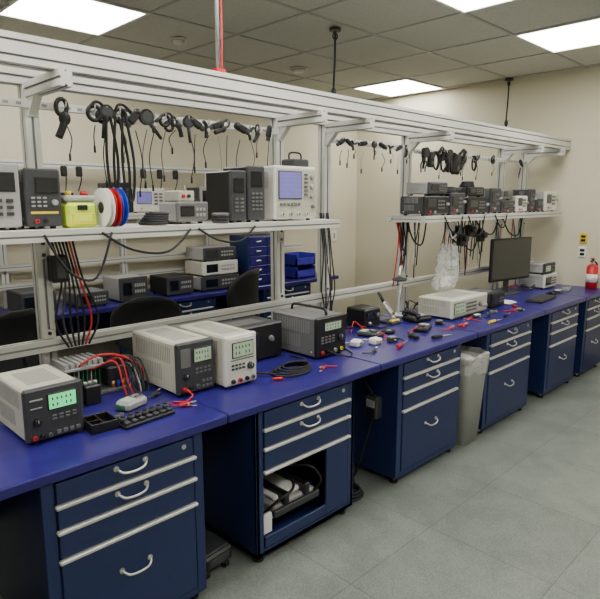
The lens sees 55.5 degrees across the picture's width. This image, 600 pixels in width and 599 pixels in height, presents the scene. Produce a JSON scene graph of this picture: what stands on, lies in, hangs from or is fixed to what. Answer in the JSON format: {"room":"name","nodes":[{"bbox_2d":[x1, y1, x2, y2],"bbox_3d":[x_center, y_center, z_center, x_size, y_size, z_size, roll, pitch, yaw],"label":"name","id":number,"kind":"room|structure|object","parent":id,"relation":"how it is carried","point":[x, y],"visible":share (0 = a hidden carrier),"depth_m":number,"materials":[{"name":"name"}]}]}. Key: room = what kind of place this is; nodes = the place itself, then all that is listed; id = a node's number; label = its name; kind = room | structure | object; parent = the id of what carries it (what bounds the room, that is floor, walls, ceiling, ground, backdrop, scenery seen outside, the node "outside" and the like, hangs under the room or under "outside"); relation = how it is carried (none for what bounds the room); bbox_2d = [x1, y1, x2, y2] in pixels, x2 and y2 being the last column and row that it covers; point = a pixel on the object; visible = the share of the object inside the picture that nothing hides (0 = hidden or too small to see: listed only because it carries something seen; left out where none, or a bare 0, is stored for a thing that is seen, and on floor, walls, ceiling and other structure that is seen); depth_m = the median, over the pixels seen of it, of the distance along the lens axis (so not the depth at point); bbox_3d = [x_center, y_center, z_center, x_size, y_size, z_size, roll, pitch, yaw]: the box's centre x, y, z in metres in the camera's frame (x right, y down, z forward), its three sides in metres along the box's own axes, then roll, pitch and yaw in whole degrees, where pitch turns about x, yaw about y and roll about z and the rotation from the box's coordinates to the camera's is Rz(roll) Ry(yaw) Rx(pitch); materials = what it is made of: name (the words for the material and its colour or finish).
{"room":"electronics workshop","nodes":[
{"label":"electronics workshop","id":0,"kind":"room"},
{"bbox_2d":[0,65,356,357],"bbox_3d":[-2.297,-0.667,4.681,8.670,2.939,0.085,-10,14,-44],"label":"wall","id":1,"kind":"structure","parent":0,"point":[303,139],"depth_m":5.53,"materials":[{"name":"beige paint"}]},
{"bbox_2d":[0,365,599,598],"bbox_3d":[0.218,1.260,2.448,8.670,0.085,7.225,-10,14,-44],"label":"floor","id":2,"kind":"structure","parent":0,"point":[513,512],"depth_m":2.84,"materials":[{"name":"tile"}]},
{"bbox_2d":[0,308,39,372],"bbox_3d":[-1.852,0.521,3.570,0.573,0.984,0.591,-10,14,-44],"label":"office chair","id":3,"kind":"object","parent":2,"relation":"on","point":[18,326],"visible":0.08,"depth_m":3.33,"materials":[{"name":"black plastic"}]},
{"bbox_2d":[0,432,206,598],"bbox_3d":[-0.806,0.875,2.281,0.620,0.732,0.650,-10,14,-44],"label":"base cabinet","id":4,"kind":"object","parent":2,"relation":"on","point":[133,527],"visible":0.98,"depth_m":2.04,"materials":[{"name":"metal"}]},
{"bbox_2d":[0,375,226,500],"bbox_3d":[-0.929,0.835,2.272,1.015,0.814,0.795,-10,14,-44],"label":"workbench","id":5,"kind":"object","parent":2,"relation":"on","point":[24,467],"depth_m":2.04,"materials":[{"name":"blue laminate"}]},
{"bbox_2d":[0,364,83,443],"bbox_3d":[-0.977,0.386,2.135,0.205,0.202,0.332,-10,14,-44],"label":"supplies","id":6,"kind":"object","parent":5,"relation":"on","point":[41,402],"visible":1,"depth_m":2.04,"materials":[{"name":"grey metal"}]},
{"bbox_2d":[73,376,100,407],"bbox_3d":[-0.910,0.385,2.358,0.170,0.128,0.071,-10,14,-44],"label":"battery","id":7,"kind":"object","parent":5,"relation":"on","point":[91,391],"visible":0.44,"depth_m":2.38,"materials":[{"name":"black plastic"}]},
{"bbox_2d":[49,352,148,395],"bbox_3d":[-0.893,0.321,2.528,0.362,0.193,0.284,-10,14,-44],"label":"rig","id":8,"kind":"object","parent":5,"relation":"on","point":[111,371],"visible":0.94,"depth_m":2.52,"materials":[{"name":"grey plastic"}]},
{"bbox_2d":[83,411,118,435],"bbox_3d":[-0.757,0.466,2.153,0.102,0.038,0.110,-8,13,-40],"label":"tray","id":9,"kind":"object","parent":5,"relation":"on","point":[94,424],"visible":0.88,"depth_m":2.13,"materials":[{"name":"black plastic"}]},
{"bbox_2d":[116,393,146,411],"bbox_3d":[-0.701,0.425,2.363,0.076,0.046,0.128,5,11,27],"label":"meter","id":10,"kind":"object","parent":5,"relation":"on","point":[129,403],"visible":1,"depth_m":2.33,"materials":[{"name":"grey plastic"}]},
{"bbox_2d":[132,325,213,402],"bbox_3d":[-0.586,0.283,2.611,0.239,0.241,0.473,-10,14,-44],"label":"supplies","id":11,"kind":"object","parent":5,"relation":"on","point":[180,362],"visible":0.98,"depth_m":2.53,"materials":[{"name":"grey metal"}]},
{"bbox_2d":[110,296,182,373],"bbox_3d":[-1.167,0.410,4.298,0.592,0.950,0.573,-10,14,-44],"label":"office chair","id":12,"kind":"object","parent":2,"relation":"on","point":[140,309],"visible":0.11,"depth_m":3.99,"materials":[{"name":"black plastic"}]},
{"bbox_2d":[0,273,338,352],"bbox_3d":[-1.962,0.438,4.654,6.120,0.772,0.663,-10,14,-44],"label":"workbench","id":13,"kind":"object","parent":2,"relation":"on","point":[105,311],"visible":0.2,"depth_m":5.07,"materials":[{"name":"blue laminate"}]},
{"bbox_2d":[6,287,56,310],"bbox_3d":[-2.059,0.008,4.373,0.260,0.172,0.320,-10,14,-44],"label":"instrument","id":14,"kind":"object","parent":13,"relation":"on","point":[18,298],"visible":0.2,"depth_m":4.25,"materials":[{"name":"black metal"}]},
{"bbox_2d":[62,287,108,307],"bbox_3d":[-1.758,-0.018,4.672,0.260,0.122,0.320,-10,14,-44],"label":"instrument","id":15,"kind":"object","parent":13,"relation":"on","point":[100,296],"visible":0.84,"depth_m":4.59,"materials":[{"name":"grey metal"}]},
{"bbox_2d":[103,273,147,302],"bbox_3d":[-1.505,-0.104,4.913,0.260,0.207,0.320,-10,14,-44],"label":"instrument","id":16,"kind":"object","parent":13,"relation":"on","point":[122,288],"visible":0.88,"depth_m":4.81,"materials":[{"name":"grey plastic"}]},
{"bbox_2d":[0,159,302,308],"bbox_3d":[-2.055,-0.517,4.521,6.035,1.156,0.332,-10,14,-44],"label":"rack","id":17,"kind":"object","parent":13,"relation":"on","point":[123,258],"visible":0.43,"depth_m":4.99,"materials":[{"name":"metal"}]},
{"bbox_2d":[128,210,315,218],"bbox_3d":[-2.047,-0.638,4.431,5.950,0.045,0.319,-10,14,-44],"label":"shelf","id":18,"kind":"object","parent":17,"relation":"on","point":[132,215],"visible":0.16,"depth_m":4.86,"materials":[{"name":"metal"}]},
{"bbox_2d":[97,182,131,211],"bbox_3d":[-1.578,-0.865,4.858,0.192,0.255,0.258,-10,14,-44],"label":"instrument","id":19,"kind":"object","parent":18,"relation":"on","point":[100,185],"visible":0.13,"depth_m":4.78,"materials":[{"name":"black plastic"}]},
{"bbox_2d":[131,188,164,212],"bbox_3d":[-1.391,-0.875,5.046,0.303,0.210,0.258,-10,14,-44],"label":"oscilloscope","id":20,"kind":"object","parent":18,"relation":"on","point":[149,201],"visible":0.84,"depth_m":4.95,"materials":[{"name":"white plastic"}]},
{"bbox_2d":[187,187,206,201],"bbox_3d":[-0.926,-0.965,5.498,0.240,0.230,0.258,-10,14,-44],"label":"instrument","id":21,"kind":"object","parent":18,"relation":"on","point":[199,192],"visible":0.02,"depth_m":5.36,"materials":[{"name":"white plastic"}]},
{"bbox_2d":[150,272,193,295],"bbox_3d":[-1.179,-0.143,5.234,0.277,0.172,0.320,-10,14,-44],"label":"instrument","id":22,"kind":"object","parent":13,"relation":"on","point":[173,283],"visible":1,"depth_m":5.14,"materials":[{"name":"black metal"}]},
{"bbox_2d":[190,273,238,291],"bbox_3d":[-0.859,-0.181,5.550,0.447,0.138,0.320,-10,14,-44],"label":"instrument","id":23,"kind":"object","parent":13,"relation":"on","point":[211,282],"visible":0.78,"depth_m":5.38,"materials":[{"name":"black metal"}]},
{"bbox_2d":[185,259,237,276],"bbox_3d":[-0.859,-0.317,5.526,0.413,0.138,0.320,-10,14,-44],"label":"instrument","id":24,"kind":"object","parent":23,"relation":"on","point":[197,267],"visible":0.99,"depth_m":5.40,"materials":[{"name":"white plastic"}]},
{"bbox_2d":[186,245,235,261],"bbox_3d":[-0.859,-0.450,5.503,0.379,0.130,0.320,-10,14,-44],"label":"instrument","id":25,"kind":"object","parent":24,"relation":"on","point":[204,253],"visible":1,"depth_m":5.39,"materials":[{"name":"grey plastic"}]},
{"bbox_2d":[229,233,270,284],"bbox_3d":[-0.438,-0.420,5.885,0.476,0.493,0.319,-10,14,-44],"label":"drawer unit","id":26,"kind":"object","parent":13,"relation":"on","point":[254,252],"visible":0.5,"depth_m":5.71,"materials":[{"name":"blue metal"}]},
{"bbox_2d":[284,252,314,278],"bbox_3d":[-0.023,-0.386,6.355,0.298,0.264,0.255,-10,14,-44],"label":"storage bin","id":27,"kind":"object","parent":13,"relation":"on","point":[297,265],"visible":0.83,"depth_m":6.27,"materials":[{"name":"blue plastic"}]},
{"bbox_2d":[128,297,215,351],"bbox_3d":[-1.194,0.341,5.323,0.680,0.732,0.548,-10,14,-44],"label":"base cabinet","id":28,"kind":"object","parent":2,"relation":"on","point":[205,304],"visible":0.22,"depth_m":5.20,"materials":[{"name":"metal"}]},
{"bbox_2d":[205,530,231,579],"bbox_3d":[-0.531,1.124,2.634,0.475,0.119,0.162,8,13,39],"label":"footrest","id":29,"kind":"object","parent":2,"relation":"on","point":[218,551],"visible":0.34,"depth_m":2.50,"materials":[{"name":"black plastic"}]},
{"bbox_2d":[216,268,259,321],"bbox_3d":[-0.616,0.262,4.824,0.597,1.061,0.566,-10,14,-44],"label":"office chair","id":30,"kind":"object","parent":2,"relation":"on","point":[243,290],"visible":0.16,"depth_m":4.55,"materials":[{"name":"black plastic"}]},
{"bbox_2d":[132,349,379,422],"bbox_3d":[-0.211,0.732,2.978,0.998,0.772,0.795,-10,14,-44],"label":"workbench","id":31,"kind":"object","parent":2,"relation":"on","point":[239,401],"visible":0.17,"depth_m":2.65,"materials":[{"name":"blue laminate"}]},
{"bbox_2d":[179,320,255,387],"bbox_3d":[-0.397,0.257,2.744,0.188,0.245,0.403,-10,14,-44],"label":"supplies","id":32,"kind":"object","parent":31,"relation":"on","point":[234,348],"visible":0.77,"depth_m":2.61,"materials":[{"name":"white metal"}]},
{"bbox_2d":[217,316,281,359],"bbox_3d":[-0.299,0.221,3.088,0.345,0.198,0.264,-10,14,-44],"label":"box","id":33,"kind":"object","parent":31,"relation":"on","point":[268,331],"visible":0.55,"depth_m":3.06,"materials":[{"name":"black metal"}]},
{"bbox_2d":[256,355,310,380],"bbox_3d":[-0.055,0.335,2.893,0.234,0.036,0.412,6,11,29],"label":"lead","id":34,"kind":"object","parent":31,"relation":"on","point":[306,367],"visible":0.99,"depth_m":2.80,"materials":[{"name":"black rubber"}]},
{"bbox_2d":[273,302,352,358],"bbox_3d":[0.091,0.161,3.224,0.286,0.268,0.446,-10,14,-44],"label":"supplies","id":35,"kind":"object","parent":31,"relation":"on","point":[316,332],"visible":0.97,"depth_m":3.13,"materials":[{"name":"grey metal"}]},
{"bbox_2d":[239,283,310,318],"bbox_3d":[-0.290,0.186,6.208,0.680,0.732,0.548,-10,14,-44],"label":"base cabinet","id":36,"kind":"object","parent":2,"relation":"on","point":[264,295],"visible":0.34,"depth_m":5.98,"materials":[{"name":"metal"}]},
{"bbox_2d":[202,381,353,562],"bbox_3d":[-0.160,0.764,2.913,0.654,0.732,0.650,-10,14,-44],"label":"base cabinet","id":37,"kind":"object","parent":2,"relation":"on","point":[271,476],"visible":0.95,"depth_m":2.67,"materials":[{"name":"metal"}]},
{"bbox_2d":[0,29,571,364],"bbox_3d":[-0.192,-0.039,3.242,7.637,2.200,0.425,-10,14,-44],"label":"metal frame","id":38,"kind":"object","parent":2,"relation":"on","point":[60,61],"visible":0.69,"depth_m":2.94,"materials":[{"name":"metal"}]},
{"bbox_2d":[0,96,277,207],"bbox_3d":[-0.639,-0.680,2.794,1.522,0.488,0.109,-10,14,-44],"label":"rail","id":39,"kind":"object","parent":38,"relation":"attached to","point":[103,114],"visible":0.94,"depth_m":2.61,"materials":[{"name":"metal"}]},
{"bbox_2d":[0,218,339,244],"bbox_3d":[-0.764,-0.313,2.575,2.482,0.045,0.333,-10,14,-44],"label":"shelf","id":40,"kind":"object","parent":38,"relation":"attached to","point":[20,235],"visible":0.93,"depth_m":2.46,"materials":[{"name":"metal"}]},
{"bbox_2d":[0,162,22,229],"bbox_3d":[-1.192,-0.387,2.149,0.201,0.249,0.201,-10,14,-44],"label":"instrument","id":41,"kind":"object","parent":40,"relation":"on","point":[10,203],"visible":0.98,"depth_m":2.12,"materials":[{"name":"white plastic"}]},
{"bbox_2d":[18,168,62,228],"bbox_3d":[-1.065,-0.399,2.267,0.160,0.232,0.213,-10,14,-44],"label":"instrument","id":42,"kind":"object","parent":40,"relation":"on","point":[40,197],"visible":0.69,"depth_m":2.20,"materials":[{"name":"black plastic"}]},
{"bbox_2d":[61,191,96,227],"bbox_3d":[-0.918,-0.372,2.356,0.128,0.149,0.099,-10,14,-44],"label":"handheld tester","id":43,"kind":"object","parent":40,"relation":"on","point":[78,211],"visible":0.96,"depth_m":2.32,"materials":[{"name":"yellow plastic"}]},
{"bbox_2d":[93,188,115,226],"bbox_3d":[-0.828,-0.388,2.405,0.026,0.162,0.162,-10,14,-44],"label":"spool","id":44,"kind":"object","parent":40,"relation":"on","point":[104,201],"visible":0.97,"depth_m":2.38,"materials":[{"name":"white plastic"}]},
{"bbox_2d":[107,188,121,226],"bbox_3d":[-0.807,-0.392,2.426,0.026,0.162,0.162,-10,14,-44],"label":"spool","id":45,"kind":"object","parent":40,"relation":"on","point":[118,203],"visible":0.35,"depth_m":2.39,"materials":[{"name":"red plastic"}]},
{"bbox_2d":[114,188,128,225],"bbox_3d":[-0.786,-0.396,2.446,0.026,0.162,0.162,-10,14,-44],"label":"spool","id":46,"kind":"object","parent":40,"relation":"on","point":[125,206],"visible":0.43,"depth_m":2.41,"materials":[{"name":"blue plastic"}]},
{"bbox_2d":[138,212,179,224],"bbox_3d":[-0.641,-0.366,2.574,0.182,0.055,0.132,-10,14,-44],"label":"coiled cable","id":47,"kind":"object","parent":40,"relation":"on","point":[150,218],"visible":1,"depth_m":2.52,"materials":[{"name":"black rubber"}]},
{"bbox_2d":[159,202,207,223],"bbox_3d":[-0.565,-0.421,2.764,0.175,0.104,0.184,-10,14,-44],"label":"instrument","id":48,"kind":"object","parent":40,"relation":"on","point":[188,212],"visible":0.92,"depth_m":2.69,"materials":[{"name":"grey plastic"}]},
{"bbox_2d":[165,185,193,201],"bbox_3d":[-0.573,-0.508,2.728,0.112,0.076,0.102,7,12,37],"label":"box","id":49,"kind":"object","parent":48,"relation":"on","point":[178,195],"visible":1,"depth_m":2.70,"materials":[{"name":"white plastic"}]},
{"bbox_2d":[212,212,228,222],"bbox_3d":[-0.387,-0.397,2.776,0.085,0.051,0.085,-10,14,-44],"label":"cable bundle","id":50,"kind":"object","parent":40,"relation":"on","point":[221,217],"visible":1,"depth_m":2.74,"materials":[{"name":"grey plastic"}]},
{"bbox_2d":[206,170,245,222],"bbox_3d":[-0.379,-0.525,2.914,0.104,0.258,0.227,-10,14,-44],"label":"instrument","id":51,"kind":"object","parent":40,"relation":"on","point":[225,190],"visible":0.9,"depth_m":2.85,"materials":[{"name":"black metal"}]},
{"bbox_2d":[223,166,264,221],"bbox_3d":[-0.297,-0.552,2.993,0.116,0.283,0.227,-10,14,-44],"label":"instrument","id":52,"kind":"object","parent":40,"relation":"on","point":[255,202],"visible":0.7,"depth_m":2.91,"materials":[{"name":"grey metal"}]},
{"bbox_2d":[43,214,507,347],"bbox_3d":[0.275,-0.243,3.614,3.808,0.528,0.351,-10,14,-44],"label":"cables","id":53,"kind":"object","parent":40,"relation":"hanging from","point":[59,268],"visible":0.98,"depth_m":2.52,"materials":[{"name":"black rubber"}]},
{"bbox_2d":[263,165,314,220],"bbox_3d":[-0.093,-0.589,3.176,0.311,0.292,0.242,-10,14,-44],"label":"oscilloscope","id":54,"kind":"object","parent":40,"relation":"on","point":[289,191],"visible":0.88,"depth_m":3.06,"materials":[{"name":"white plastic"}]},
{"bbox_2d":[282,152,307,166],"bbox_3d":[-0.028,-0.784,3.191,0.128,0.086,0.102,-10,14,-44],"label":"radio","id":55,"kind":"object","parent":54,"relation":"on","point":[300,162],"visible":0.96,"depth_m":3.15,"materials":[{"name":"grey plastic"}]},
{"bbox_2d":[212,0,225,72],"bbox_3d":[-0.378,-1.376,2.604,0.055,0.653,0.047,-10,14,-44],"label":"conduit","id":56,"kind":"object","parent":38,"relation":"attached to","point":[216,2],"depth_m":2.62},
{"bbox_2d":[319,213,334,310],"bbox_3d":[0.170,-0.216,3.697,0.163,0.682,0.076,-10,14,-44],"label":"cables","id":57,"kind":"object","parent":38,"relation":"attached to","point":[326,254],"visible":0.7,"depth_m":3.71,"materials":[{"name":"black rubber"}]},
{"bbox_2d":[332,137,408,173],"bbox_3d":[0.524,-0.981,3.945,0.852,0.223,0.065,-10,14,-44],"label":"rail","id":58,"kind":"object","parent":38,"relation":"attached to","point":[339,141],"visible":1,"depth_m":3.89,"materials":[{"name":"metal"}]},
{"bbox_2d":[413,146,527,180],"bbox_3d":[1.579,-1.161,4.967,1.972,0.258,0.078,-10,14,-44],"label":"rail","id":59,"kind":"object","parent":38,"relation":"attached to","point":[454,162],"visible":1,"depth_m":4.60,"materials":[{"name":"metal"}]},
{"bbox_2d":[387,211,561,222],"bbox_3d":[1.613,-0.720,4.900,2.414,0.045,0.333,-10,14,-44],"label":"shelf","id":60,"kind":"object","parent":38,"relation":"attached to","point":[417,218],"visible":0.97,"depth_m":4.40,"materials":[{"name":"metal"}]},
{"bbox_2d":[400,196,449,215],"bbox_3d":[0.916,-0.686,4.172,0.328,0.138,0.238,-10,14,-44],"label":"instrument","id":61,"kind":"object","parent":60,"relation":"on","point":[423,205],"visible":0.99,"depth_m":4.07,"materials":[{"name":"black metal"}]},
{"bbox_2d":[406,182,447,195],"bbox_3d":[0.927,-0.808,4.176,0.243,0.096,0.218,-10,14,-44],"label":"instrument","id":62,"kind":"object","parent":61,"relation":"on","point":[426,188],"visible":1,"depth_m":4.09,"materials":[{"name":"grey metal"}]},
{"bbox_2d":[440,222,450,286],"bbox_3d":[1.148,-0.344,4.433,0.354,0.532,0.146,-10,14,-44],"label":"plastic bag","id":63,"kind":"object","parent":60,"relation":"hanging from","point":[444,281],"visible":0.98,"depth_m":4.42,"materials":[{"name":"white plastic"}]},
{"bbox_2d":[429,193,465,214],"bbox_3d":[1.121,-0.734,4.371,0.209,0.164,0.238,-10,14,-44],"label":"instrument","id":64,"kind":"object","parent":60,"relation":"on","point":[457,201],"visible":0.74,"depth_m":4.29,"materials":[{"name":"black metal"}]},
{"bbox_2d":[392,218,522,288],"bbox_3d":[1.459,-0.443,4.893,2.122,0.496,0.098,-10,14,-44],"label":"wire bundle","id":65,"kind":"object","parent":60,"relation":"hanging from","point":[462,240],"visible":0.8,"depth_m":4.74,"materials":[{"name":"black plastic"}]},
{"bbox_2d":[463,197,488,213],"bbox_3d":[1.345,-0.755,4.592,0.345,0.130,0.238,-10,14,-44],"label":"instrument","id":66,"kind":"object","parent":60,"relation":"on","point":[472,205],"visible":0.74,"depth_m":4.50,"materials":[{"name":"black metal"}]},
{"bbox_2d":[455,187,483,196],"bbox_3d":[1.313,-0.858,4.557,0.260,0.080,0.218,-10,14,-44],"label":"instrument","id":67,"kind":"object","parent":66,"relation":"on","point":[469,191],"visible":0.78,"depth_m":4.45,"materials":[{"name":"black metal"}]},
{"bbox_2d":[468,188,501,213],"bbox_3d":[1.550,-0.828,4.786,0.175,0.207,0.238,-10,14,-44],"label":"instrument","id":68,"kind":"object","parent":60,"relation":"on","point":[494,194],"visible":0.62,"depth_m":4.69,"materials":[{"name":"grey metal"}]},
{"bbox_2d":[498,201,515,212],"bbox_3d":[1.719,-0.807,4.960,0.243,0.104,0.238,-10,14,-44],"label":"instrument","id":69,"kind":"object","parent":60,"relation":"on","point":[505,206],"visible":0.57,"depth_m":4.87,"materials":[{"name":"grey metal"}]},
{"bbox_2d":[501,196,528,212],"bbox_3d":[1.906,-0.860,5.139,0.209,0.147,0.238,-10,14,-44],"label":"instrument","id":70,"kind":"object","parent":60,"relation":"on","point":[521,202],"visible":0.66,"depth_m":5.04,"materials":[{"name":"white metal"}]},
{"bbox_2d":[513,189,536,211],"bbox_3d":[2.047,-0.913,5.272,0.133,0.207,0.238,-10,14,-44],"label":"instrument","id":71,"kind":"object","parent":60,"relation":"on","point":[530,193],"visible":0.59,"depth_m":5.19,"materials":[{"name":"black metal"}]},
{"bbox_2d":[535,192,557,211],"bbox_3d":[2.358,-0.958,5.578,0.277,0.190,0.238,-10,14,-44],"label":"instrument","id":72,"kind":"object","parent":60,"relation":"on","point":[550,199],"visible":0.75,"depth_m":5.46,"materials":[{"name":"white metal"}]},
{"bbox_2d":[352,474,363,501],"bbox_3d":[0.179,0.713,3.238,0.186,0.714,0.479,-7,12,-34],"label":"coil","id":73,"kind":"object","parent":2,"relation":"on","point":[359,492],"visible":0.25,"depth_m":3.14,"materials":[{"name":"black rubber"}]},
{"bbox_2d":[353,344,460,483],"bbox_3d":[0.582,0.637,3.638,0.672,0.732,0.650,-10,14,-44],"label":"base cabinet","id":74,"kind":"object","parent":2,"relation":"on","point":[417,424],"visible":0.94,"depth_m":3.35,"materials":[{"name":"metal"}]},
{"bbox_2d":[354,377,381,476],"bbox_3d":[0.359,0.702,3.317,0.235,0.735,0.079,5,11,27],"label":"outlet box","id":75,"kind":"object","parent":74,"relation":"attached to","point":[373,403],"visible":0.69,"depth_m":3.25,"materials":[{"name":"grey plastic"}]},
{"bbox_2d":[337,316,476,370],"bbox_3d":[0.510,0.609,3.682,1.023,0.772,0.795,-10,14,-44],"label":"workbench","id":76,"kind":"object","parent":2,"relation":"on","point":[387,356],"visible":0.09,"depth_m":3.42,"materials":[{"name":"blue laminate"}]},
{"bbox_2d":[347,304,387,328],"bbox_3d":[0.471,0.116,3.889,0.190,0.128,0.253,-10,14,-44],"label":"soldering station","id":77,"kind":"object","parent":76,"relation":"on","point":[367,316],"visible":0.99,"depth_m":3.85,"materials":[{"name":"plastic"}]},
{"bbox_2d":[356,329,389,339],"bbox_3d":[0.456,0.213,3.586,0.204,0.041,0.141,4,11,23],"label":"multimeter","id":78,"kind":"object","parent":76,"relation":"on","point":[363,332],"visible":1,"depth_m":3.58,"materials":[{"name":"grey plastic"}]},
{"bbox_2d":[377,292,400,324],"bbox_3d":[0.612,0.056,3.989,0.102,0.211,0.179,-10,14,-44],"label":"iron stand","id":79,"kind":"object","parent":76,"relation":"on","point":[389,310],"depth_m":3.97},
{"bbox_2d":[407,323,431,333],"bbox_3d":[0.790,0.183,3.758,0.141,0.041,0.204,3,10,18],"label":"multimeter","id":80,"kind":"object","parent":76,"relation":"on","point":[421,327],"visible":1,"depth_m":3.71,"materials":[{"name":"black plastic"}]},
{"bbox_2d":[381,305,544,337],"bbox_3d":[1.252,0.481,4.408,1.057,0.772,0.795,-10,14,-44],"label":"workbench","id":81,"kind":"object","parent":2,"relation":"on","point":[482,328],"visible":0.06,"depth_m":4.10,"materials":[{"name":"blue laminate"}]},
{"bbox_2d":[392,266,406,317],"bbox_3d":[0.706,-0.050,4.091,0.104,0.386,0.252,1,10,5],"label":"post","id":82,"kind":"object","parent":81,"relation":"on","point":[401,279],"visible":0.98,"depth_m":4.16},
{"bbox_2d":[401,310,431,322],"bbox_3d":[0.832,0.109,4.056,0.170,0.083,0.171,-7,12,-36],"label":"desk telephone","id":83,"kind":"object","parent":81,"relation":"on","point":[414,317],"visible":1,"depth_m":4.01,"materials":[{"name":"black plastic"}]},
{"bbox_2d":[418,289,486,319],"bbox_3d":[1.161,0.033,4.305,0.515,0.147,0.318,-10,14,-44],"label":"signal analyzer","id":84,"kind":"object","parent":81,"relation":"on","point":[454,303],"visible":1,"depth_m":4.17,"materials":[{"name":"white metal"}]},
{"bbox_2d":[466,288,504,307],"bbox_3d":[1.491,-0.015,4.652,0.218,0.122,0.286,-10,14,-44],"label":"data logger","id":85,"kind":"object","parent":81,"relation":"on","point":[494,297],"visible":0.56,"depth_m":4.55,"materials":[{"name":"black plastic"}]},
{"bbox_2d":[455,346,489,447],"bbox_3d":[1.068,0.643,3.866,0.316,0.640,0.346,-10,14,-44],"label":"waste bin","id":86,"kind":"object","parent":2,"relation":"on","point":[473,362],"visible":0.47,"depth_m":3.75,"materials":[{"name":"grey plastic"}]},
{"bbox_2d":[461,320,531,433],"bbox_3d":[1.314,0.511,4.355,0.714,0.732,0.650,-10,14,-44],"label":"base cabinet","id":87,"kind":"object","parent":2,"relation":"on","point":[507,369],"visible":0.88,"depth_m":4.10,"materials":[{"name":"metal"}]},
{"bbox_2d":[492,288,585,314],"bbox_3d":[1.942,0.363,5.083,0.879,0.772,0.795,-10,14,-44],"label":"workbench","id":88,"kind":"object","parent":2,"relation":"on","point":[561,301],"visible":0.12,"depth_m":4.87,"materials":[{"name":"blue laminate"}]},
{"bbox_2d":[488,237,531,295],"bbox_3d":[1.890,-0.307,5.196,0.612,0.510,0.170,-7,12,-36],"label":"computer monitor","id":89,"kind":"object","parent":88,"relation":"on","point":[509,259],"visible":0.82,"depth_m":5.14,"materials":[{"name":"black plastic"}]},
{"bbox_2d":[525,294,556,302],"bbox_3d":[2.077,-0.009,4.909,0.136,0.022,0.391,9,13,40],"label":"keyboard","id":90,"kind":"object","parent":88,"relation":"on","point":[541,298],"visible":1,"depth_m":4.84,"materials":[{"name":"black plastic"}]},
{"bbox_2d":[502,283,599,300],"bbox_3d":[2.482,0.270,5.612,0.632,0.772,0.795,-10,14,-44],"label":"workbench","id":91,"kind":"object","parent":2,"relation":"on","point":[581,291],"visible":0.11,"depth_m":5.41,"materials":[{"name":"blue laminate"}]},
{"bbox_2d":[519,272,556,288],"bbox_3d":[2.351,-0.196,5.633,0.294,0.138,0.269,-10,14,-44],"label":"spectrum analyzer","id":92,"kind":"object","parent":91,"relation":"on","point":[546,280],"visible":0.86,"depth_m":5.52,"materials":[{"name":"white metal"}]},
{"bbox_2d":[530,261,555,274],"bbox_3d":[2.348,-0.316,5.615,0.260,0.104,0.244,-10,14,-44],"label":"spectrum analyzer","id":93,"kind":"object","parent":92,"relation":"on","point":[542,267],"visible":0.88,"depth_m":5.51,"materials":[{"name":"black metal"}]},
{"bbox_2d":[585,258,597,288],"bbox_3d":[2.824,-0.252,5.492,0.123,0.299,0.103,1,10,6],"label":"fire extinguisher","id":94,"kind":"object","parent":91,"relation":"on","point":[591,280],"visible":1,"depth_m":5.46,"materials":[{"name":"red metal"}]},
{"bbox_2d":[527,304,578,397],"bbox_3d":[2.023,0.390,5.048,0.638,0.732,0.650,-10,14,-44],"label":"base cabinet","id":95,"kind":"object","parent":2,"relation":"on","point":[553,335],"visible":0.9,"depth_m":4.72,"materials":[{"name":"metal"}]},
{"bbox_2d":[573,296,599,376],"bbox_3d":[2.569,0.296,5.582,0.544,0.732,0.650,-10,14,-44],"label":"base cabinet","id":96,"kind":"object","parent":2,"relation":"on","point":[587,346],"visible":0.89,"depth_m":5.27,"materials":[{"name":"metal"}]},
{"bbox_2d":[0,0,599,100],"bbox_3d":[0.218,-1.632,1.940,8.500,0.090,7.055,-10,14,-44],"label":"ceiling","id":97,"kind":"structure","parent":0,"point":[431,42],"depth_m":4.46,"materials":[{"name":"tile"}]},
{"bbox_2d":[0,0,149,35],"bbox_3d":[-1.524,-1.914,3.813,0.740,0.011,0.739,-10,14,-44],"label":"ceiling light panel","id":98,"kind":"object","parent":97,"relation":"in","point":[93,17],"depth_m":3.83,"materials":[{"name":"plastic"}]},
{"bbox_2d":[329,26,340,93],"bbox_3d":[0.333,-1.606,4.054,0.084,0.690,0.426,-5,11,-26],"label":"power cord","id":99,"kind":"object","parent":97,"relation":"hanging from","point":[334,30],"visible":0.74,"depth_m":4.16,"materials":[{"name":"black plastic"}]},
{"bbox_2d":[351,78,444,96],"bbox_3d":[1.099,-2.364,6.379,0.740,0.011,0.739,-10,14,-44],"label":"ceiling light panel","id":100,"kind":"object","parent":97,"relation":"in","point":[406,86],"depth_m":6.39,"materials":[{"name":"plastic"}]},
{"bbox_2d":[433,0,515,13],"bbox_3d":[1.088,-1.822,3.289,0.740,0.011,0.740,-10,14,-44],"label":"ceiling light panel","id":101,"kind":"object","parent":97,"relation":"in","point":[462,6],"depth_m":3.62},
{"bbox_2d":[504,77,513,126],"bbox_3d":[2.118,-1.899,5.725,0.084,0.690,0.474,2,10,9],"label":"power cord","id":102,"kind":"object","parent":97,"relation":"hanging from","point":[509,79],"visible":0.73,"depth_m":5.88,"materials":[{"name":"black plastic"}]},
{"bbox_2d":[513,17,599,52],"bbox_3d":[2.138,-2.002,4.316,0.739,0.011,0.740,-10,14,-44],"label":"ceiling light panel","id":103,"kind":"object","parent":97,"relation":"in","point":[585,33],"depth_m":4.35,"materials":[{"name":"plastic"}]},
{"bbox_2d":[355,66,599,365],"bbox_3d":[3.264,-0.752,5.165,0.085,2.939,7.055,-10,14,-44],"label":"wall","id":104,"kind":"structure","parent":0,"point":[564,104],"depth_m":6.14,"materials":[{"name":"beige paint"}]},
{"bbox_2d":[578,233,587,256],"bbox_3d":[2.789,-0.536,5.613,0.018,0.230,0.078,-10,14,-44],"label":"wall outlet plate","id":105,"kind":"object","parent":104,"relation":"attached to","point":[583,238],"visible":1,"depth_m":5.61,"materials":[{"name":"yellow plastic"}]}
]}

